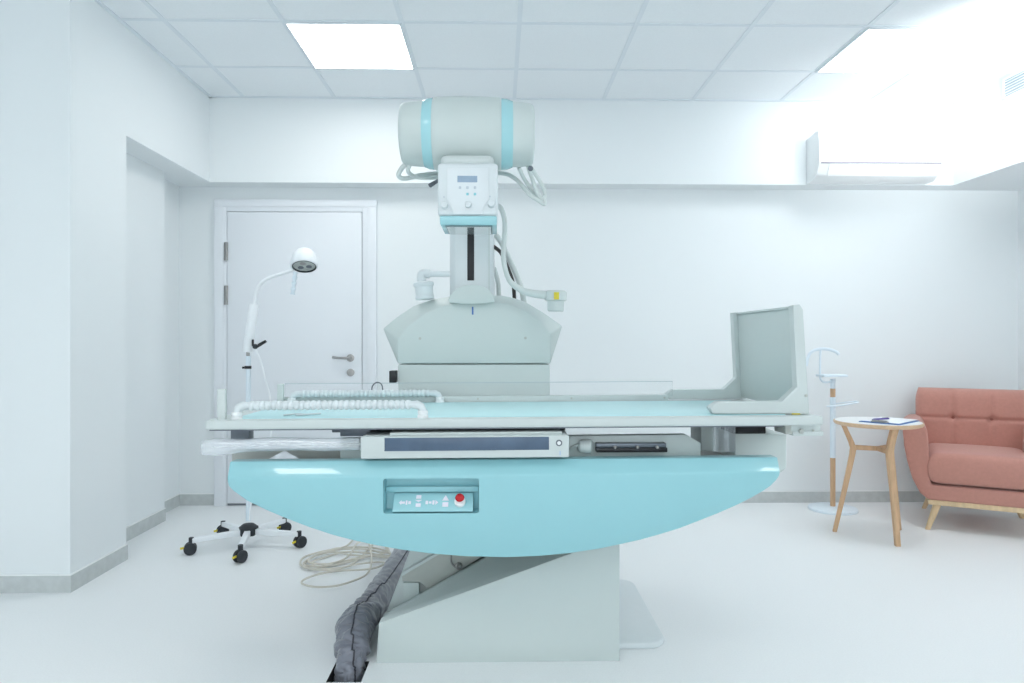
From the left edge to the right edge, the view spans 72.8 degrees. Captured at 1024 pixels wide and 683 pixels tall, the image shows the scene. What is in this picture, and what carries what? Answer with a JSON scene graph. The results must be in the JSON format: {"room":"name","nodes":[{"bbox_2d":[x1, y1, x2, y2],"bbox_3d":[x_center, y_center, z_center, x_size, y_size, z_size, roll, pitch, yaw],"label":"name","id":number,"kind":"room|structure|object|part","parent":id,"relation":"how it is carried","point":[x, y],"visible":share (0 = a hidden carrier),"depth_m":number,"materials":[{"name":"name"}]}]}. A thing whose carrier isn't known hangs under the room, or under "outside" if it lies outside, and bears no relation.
{"room":"radiology room","nodes":[
{"label":"radiology room","id":0,"kind":"room"},
{"bbox_2d":[0,0,216,573],"bbox_3d":[-2.941,-0.252,3.982,1.880,2.753,1.760,0,0,-1],"label":"wall","id":1,"kind":"structure","parent":0,"point":[100,135],"depth_m":3.24,"materials":[{"name":"white paint"}]},
{"bbox_2d":[0,490,925,592],"bbox_3d":[-0.050,1.085,3.986,7.260,0.081,1.668,0,0,-1],"label":"baseboard","id":2,"kind":"structure","parent":1,"relation":"attached to","point":[9,583],"depth_m":4.12,"materials":[{"name":"plastic"}]},
{"bbox_2d":[389,370,397,382],"bbox_3d":[-0.515,0.152,3.020,0.029,0.051,0.060,0,0,-1],"label":"switch","id":3,"kind":"object","parent":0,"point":[393,374],"depth_m":2.99,"materials":[{"name":"black plastic"}]},
{"bbox_2d":[0,502,1023,682],"bbox_3d":[0.014,1.275,0.810,7.460,0.300,8.220,0,0,-1],"label":"floor","id":4,"kind":"structure","parent":0,"point":[742,592],"depth_m":2.91,"materials":[{"name":"plastic"}]},
{"bbox_2d":[180,500,306,562],"label":"lamp base","id":5,"kind":"object","parent":4,"relation":"on","point":[246,530],"depth_m":3.78,"materials":[{"name":"metal"}]},
{"bbox_3d":[-1.591,1.047,3.736,0.240,0.036,0.032,0,0,-31],"label":"leg","id":6,"kind":"part","parent":5,"relation":"part of","materials":[{"name":"white metal"}]},
{"bbox_3d":[-1.574,1.047,3.929,0.240,0.036,0.032,0,0,41],"label":"leg","id":7,"kind":"part","parent":5,"relation":"part of","materials":[{"name":"white metal"}]},
{"bbox_3d":[-1.412,1.047,3.661,0.032,0.036,0.240,0,0,-13],"label":"leg","id":8,"kind":"part","parent":5,"relation":"part of","materials":[{"name":"white metal"}]},
{"bbox_3d":[-1.378,0.511,3.814,0.127,0.932,0.030,0,0,-1],"label":"power cord","id":9,"kind":"part","parent":5,"relation":"part of","materials":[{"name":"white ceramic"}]},
{"bbox_3d":[-1.385,1.047,3.974,0.032,0.036,0.240,0,0,23],"label":"leg","id":10,"kind":"part","parent":5,"relation":"part of","materials":[{"name":"white metal"}]},
{"bbox_3d":[-1.285,1.047,3.808,0.240,0.036,0.032,0,0,5],"label":"leg","id":11,"kind":"part","parent":5,"relation":"part of","materials":[{"name":"white metal"}]},
{"bbox_2d":[242,247,317,401],"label":"lamp","id":12,"kind":"object","parent":4,"relation":"on","point":[303,260],"depth_m":3.81,"materials":[{"name":"metal"}]},
{"bbox_3d":[-1.379,0.011,3.789,0.082,0.044,0.020,0,0,-1],"label":"clamp lever","id":13,"kind":"part","parent":12,"relation":"part of","materials":[{"name":"black plastic"}]},
{"bbox_3d":[-1.191,-0.318,3.797,0.043,0.126,0.028,0,0,-1],"label":"head handle","id":14,"kind":"part","parent":12,"relation":"part of","materials":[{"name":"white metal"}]},
{"bbox_2d":[299,540,390,587],"bbox_3d":[-0.857,1.111,3.590,0.463,0.026,0.881,0,0,-18],"label":"loose cable","id":15,"kind":"object","parent":4,"relation":"on","point":[319,566],"visible":0.9,"depth_m":3.51,"materials":[{"name":"beige plastic"}]},
{"bbox_2d":[333,548,409,681],"bbox_3d":[-0.558,1.164,3.033,0.155,0.370,1.419,0,0,2],"label":"cable sleeve","id":16,"kind":"object","parent":4,"relation":"on","point":[354,629],"visible":0.83,"depth_m":2.53,"materials":[{"name":"grey fabric"}]},
{"bbox_2d":[203,96,822,662],"bbox_3d":[0.005,0.114,2.821,2.083,2.023,1.119,0,0,-1],"label":"machine","id":17,"kind":"object","parent":4,"relation":"on","point":[512,524],"visible":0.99,"depth_m":2.43,"materials":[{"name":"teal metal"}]},
{"bbox_3d":[-0.963,0.210,2.308,0.028,0.106,0.018,0,0,-1],"label":"post","id":18,"kind":"part","parent":17,"relation":"part of","materials":[{"name":"ceramic"}]},
{"bbox_3d":[-0.962,0.220,2.890,0.027,0.087,0.018,0,0,-1],"label":"post","id":19,"kind":"part","parent":17,"relation":"part of","materials":[{"name":"grey ceramic"}]},
{"bbox_3d":[-0.072,0.825,2.727,0.851,0.599,0.045,0,0,-1],"label":"plate","id":20,"kind":"part","parent":17,"relation":"part of","materials":[{"name":"metal"}]},
{"bbox_3d":[-0.260,0.531,2.297,0.264,0.051,0.052,0,0,-1],"label":"control plate","id":21,"kind":"part","parent":17,"relation":"part of","materials":[{"name":"plastic"}]},
{"bbox_3d":[-0.332,-0.299,3.074,0.115,0.026,0.026,0,0,-1],"label":"arm","id":22,"kind":"part","parent":17,"relation":"part of","materials":[{"name":"white plastic"}]},
{"bbox_3d":[-0.197,0.799,2.686,0.454,0.300,0.030,0,0,-1],"label":"lifting lever","id":23,"kind":"part","parent":17,"relation":"part of","materials":[{"name":"grey metal"}]},
{"bbox_3d":[-0.234,-0.471,2.404,0.026,0.026,0.032,0,0,-1],"label":"knob","id":24,"kind":"part","parent":17,"relation":"part of","materials":[{"name":"white plastic"}]},
{"bbox_3d":[-0.228,0.307,2.556,0.838,0.038,0.120,0,0,-1],"label":"guide rail","id":25,"kind":"part","parent":17,"relation":"part of","materials":[{"name":"metal"}]},
{"bbox_3d":[-0.154,0.340,2.340,0.678,0.083,0.155,0,0,-1],"label":"cassette drawer","id":26,"kind":"part","parent":17,"relation":"part of","materials":[{"name":"metal"}]},
{"bbox_3d":[-0.152,-0.475,2.408,0.024,0.024,0.026,0,0,-1],"label":"knob","id":27,"kind":"part","parent":17,"relation":"part of","materials":[{"name":"white plastic"}]},
{"bbox_3d":[-0.153,0.243,2.938,1.627,0.036,0.030,0,0,-1],"label":"rail","id":28,"kind":"part","parent":17,"relation":"part of","materials":[{"name":"metal"}]},
{"bbox_3d":[-0.095,0.545,2.614,1.806,0.323,0.430,0,0,-1],"label":"table frame","id":29,"kind":"part","parent":17,"relation":"part of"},
{"bbox_3d":[-0.071,-0.477,2.407,0.026,0.026,0.032,0,0,-1],"label":"knob","id":30,"kind":"part","parent":17,"relation":"part of","materials":[{"name":"white plastic"}]},
{"bbox_2d":[209,426,783,430],"bbox_3d":[-0.049,0.287,2.635,1.907,0.014,0.659,0,0,-1],"label":"rail","id":31,"kind":"object","parent":17,"relation":"on","point":[211,428],"depth_m":2.30,"materials":[{"name":"metal"}]},
{"bbox_3d":[0.047,-0.383,2.951,0.242,0.411,0.038,0,0,-1],"label":"curved arm","id":32,"kind":"part","parent":17,"relation":"part of"},
{"bbox_2d":[545,290,566,311],"bbox_3d":[0.187,-0.172,2.954,0.093,0.089,0.091,0,0,-1],"label":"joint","id":33,"kind":"object","parent":17,"relation":"attached to","point":[555,299],"depth_m":2.92,"materials":[{"name":"white plastic"}]},
{"bbox_3d":[0.239,0.360,2.383,0.081,0.052,0.054,0,0,-1],"label":"clamp knob","id":34,"kind":"part","parent":17,"relation":"part of","materials":[{"name":"plastic"}]},
{"bbox_3d":[0.053,1.114,2.877,1.022,0.022,0.690,0,0,-1],"label":"floor plate","id":35,"kind":"part","parent":17,"relation":"part of","materials":[{"name":"paint"}]},
{"bbox_2d":[665,304,808,414],"bbox_3d":[0.838,0.061,2.682,0.345,0.375,0.650,0,0,-1],"label":"footrest","id":36,"kind":"object","parent":17,"relation":"on","point":[769,357],"visible":0.98,"depth_m":2.61,"materials":[{"name":"plastic"}]},
{"bbox_2d":[806,347,858,515],"bbox_3d":[2.144,0.582,4.644,0.310,1.086,0.310,0,0,44],"label":"stand","id":37,"kind":"object","parent":4,"relation":"on","point":[830,508],"visible":0.98,"depth_m":4.63,"materials":[{"name":"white metal"}]},
{"bbox_2d":[816,374,847,376],"bbox_3d":[2.123,0.226,4.614,0.160,0.016,0.120,0,0,-1],"label":"tray","id":38,"kind":"object","parent":37,"relation":"on","point":[819,375],"depth_m":4.56,"materials":[{"name":"white metal"}]},
{"bbox_2d":[832,417,923,546],"bbox_3d":[2.119,0.792,4.029,0.468,0.665,0.468,0,0,-1],"label":"side table","id":39,"kind":"object","parent":4,"relation":"on","point":[888,449],"visible":0.93,"depth_m":3.89,"materials":[{"name":"brown wood"}]},
{"bbox_3d":[1.958,0.804,4.095,0.127,0.642,0.038,0,0,22],"label":"leg","id":40,"kind":"part","parent":39,"relation":"part of","materials":[{"name":"brown wood"}]},
{"bbox_2d":[859,417,919,424],"bbox_3d":[2.168,0.451,3.994,0.296,0.018,0.218,0,0,-41],"label":"clipboard","id":41,"kind":"object","parent":39,"relation":"on","point":[893,421],"visible":0.99,"depth_m":3.94,"materials":[{"name":"paper"}]},
{"bbox_2d":[873,417,888,419],"bbox_3d":[2.124,0.445,4.008,0.139,0.013,0.010,0,0,-23],"label":"pen","id":42,"kind":"object","parent":41,"relation":"on","point":[882,418],"visible":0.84,"depth_m":4.01,"materials":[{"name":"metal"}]},
{"bbox_3d":[2.118,0.804,3.862,0.038,0.642,0.111,0,0,-1],"label":"leg","id":43,"kind":"part","parent":39,"relation":"part of","materials":[{"name":"brown wood"}]},
{"bbox_3d":[2.265,0.804,4.121,0.122,0.642,0.038,0,0,-32],"label":"leg","id":44,"kind":"part","parent":39,"relation":"part of","materials":[{"name":"brown wood"}]},
{"bbox_2d":[903,387,1023,529],"bbox_3d":[2.883,0.718,4.322,0.796,0.815,0.709,0,0,29],"label":"armchair","id":45,"kind":"object","parent":4,"relation":"on","point":[968,452],"visible":1,"depth_m":4.20,"materials":[{"name":"fabric"}]},
{"bbox_3d":[2.789,1.043,4.651,0.043,0.164,0.102,0,0,-27],"label":"leg","id":46,"kind":"part","parent":45,"relation":"part of","materials":[{"name":"brown wood"}]},
{"bbox_3d":[2.527,1.043,4.174,0.102,0.164,0.043,0,0,-5],"label":"leg","id":47,"kind":"part","parent":45,"relation":"part of","materials":[{"name":"brown wood"}]},
{"bbox_3d":[3.009,0.568,4.551,0.635,0.515,0.185,0,0,29],"label":"backrest","id":48,"kind":"part","parent":45,"relation":"part of","materials":[{"name":"fabric"}]},
{"bbox_3d":[2.864,0.960,4.288,0.530,0.030,0.590,0,0,29],"label":"frame","id":49,"kind":"part","parent":45,"relation":"part of","materials":[{"name":"brown wood"}]},
{"bbox_2d":[928,443,1023,489],"bbox_3d":[2.845,0.750,4.253,0.535,0.199,0.550,0,0,29],"label":"seat cushion","id":50,"kind":"object","parent":45,"relation":"on","point":[951,466],"depth_m":4.07,"materials":[{"name":"fabric"}]},
{"bbox_2d":[94,0,1023,102],"bbox_3d":[0.014,-1.627,0.810,7.260,0.010,8.020,0,0,-1],"label":"ceiling","id":51,"kind":"structure","parent":0,"point":[600,50],"depth_m":3.82,"materials":[{"name":"tile"}]},
{"bbox_2d":[283,21,415,69],"bbox_3d":[-0.868,-1.621,3.833,0.600,0.011,0.600,0,0,-1],"label":"recessed light","id":52,"kind":"object","parent":51,"relation":"in","point":[326,45],"visible":1,"depth_m":3.80,"materials":[{"name":"white plastic"}]},
{"bbox_2d":[815,27,981,73],"bbox_3d":[2.131,-1.621,3.894,0.600,0.011,0.600,0,0,-1],"label":"recessed light","id":53,"kind":"object","parent":51,"relation":"in","point":[876,50],"visible":1,"depth_m":3.85,"materials":[{"name":"white plastic"}]},
{"bbox_2d":[179,187,1017,492],"bbox_3d":[0.681,-0.252,4.910,6.160,2.753,0.150,0,0,-1],"label":"wall","id":54,"kind":"structure","parent":0,"point":[912,289],"depth_m":4.85,"materials":[{"name":"white paint"}]},
{"bbox_2d":[214,199,376,505],"bbox_3d":[-1.483,0.077,4.748,1.105,2.097,0.087,0,0,-1],"label":"door","id":55,"kind":"structure","parent":54,"relation":"in","point":[324,332],"depth_m":4.76,"materials":[{"name":"white laminate"}]},
{"bbox_3d":[-1.152,0.113,4.738,0.143,0.052,0.054,0,0,-1],"label":"handle","id":56,"kind":"part","parent":55,"relation":"part of","materials":[{"name":"metal"}]},
{"bbox_2d":[209,98,1023,190],"bbox_3d":[0.774,-1.345,4.769,5.580,0.567,0.175,0,0,-1],"label":"beam","id":57,"kind":"structure","parent":54,"relation":"attached to","point":[254,142],"depth_m":4.68,"materials":[{"name":"white paint"}]},
{"bbox_2d":[806,131,942,184],"bbox_3d":[2.400,-1.222,4.615,0.815,0.315,0.199,0,0,-1],"label":"air conditioner","id":58,"kind":"object","parent":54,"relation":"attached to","point":[832,157],"visible":1,"depth_m":4.53,"materials":[{"name":"white plastic"}]},
{"bbox_2d":[1018,189,1023,389],"bbox_3d":[3.717,-0.252,0.935,0.150,2.753,8.120,0,0,-1],"label":"wall","id":59,"kind":"structure","parent":0,"point":[1020,192],"depth_m":4.86,"materials":[{"name":"white paint"}]},
{"bbox_2d":[953,65,1023,185],"bbox_3d":[3.361,-1.345,0.800,0.567,0.567,7.865,0,0,-1],"label":"beam","id":60,"kind":"structure","parent":59,"relation":"attached to","point":[988,129],"depth_m":4.41,"materials":[{"name":"white paint"}]},
{"bbox_2d":[1002,68,1023,99],"bbox_3d":[3.008,-1.540,4.016,0.010,0.130,0.470,0,0,-1],"label":"air vent","id":61,"kind":"object","parent":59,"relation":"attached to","point":[1013,84],"visible":1,"depth_m":4.17,"materials":[{"name":"white plastic"}]}
]}

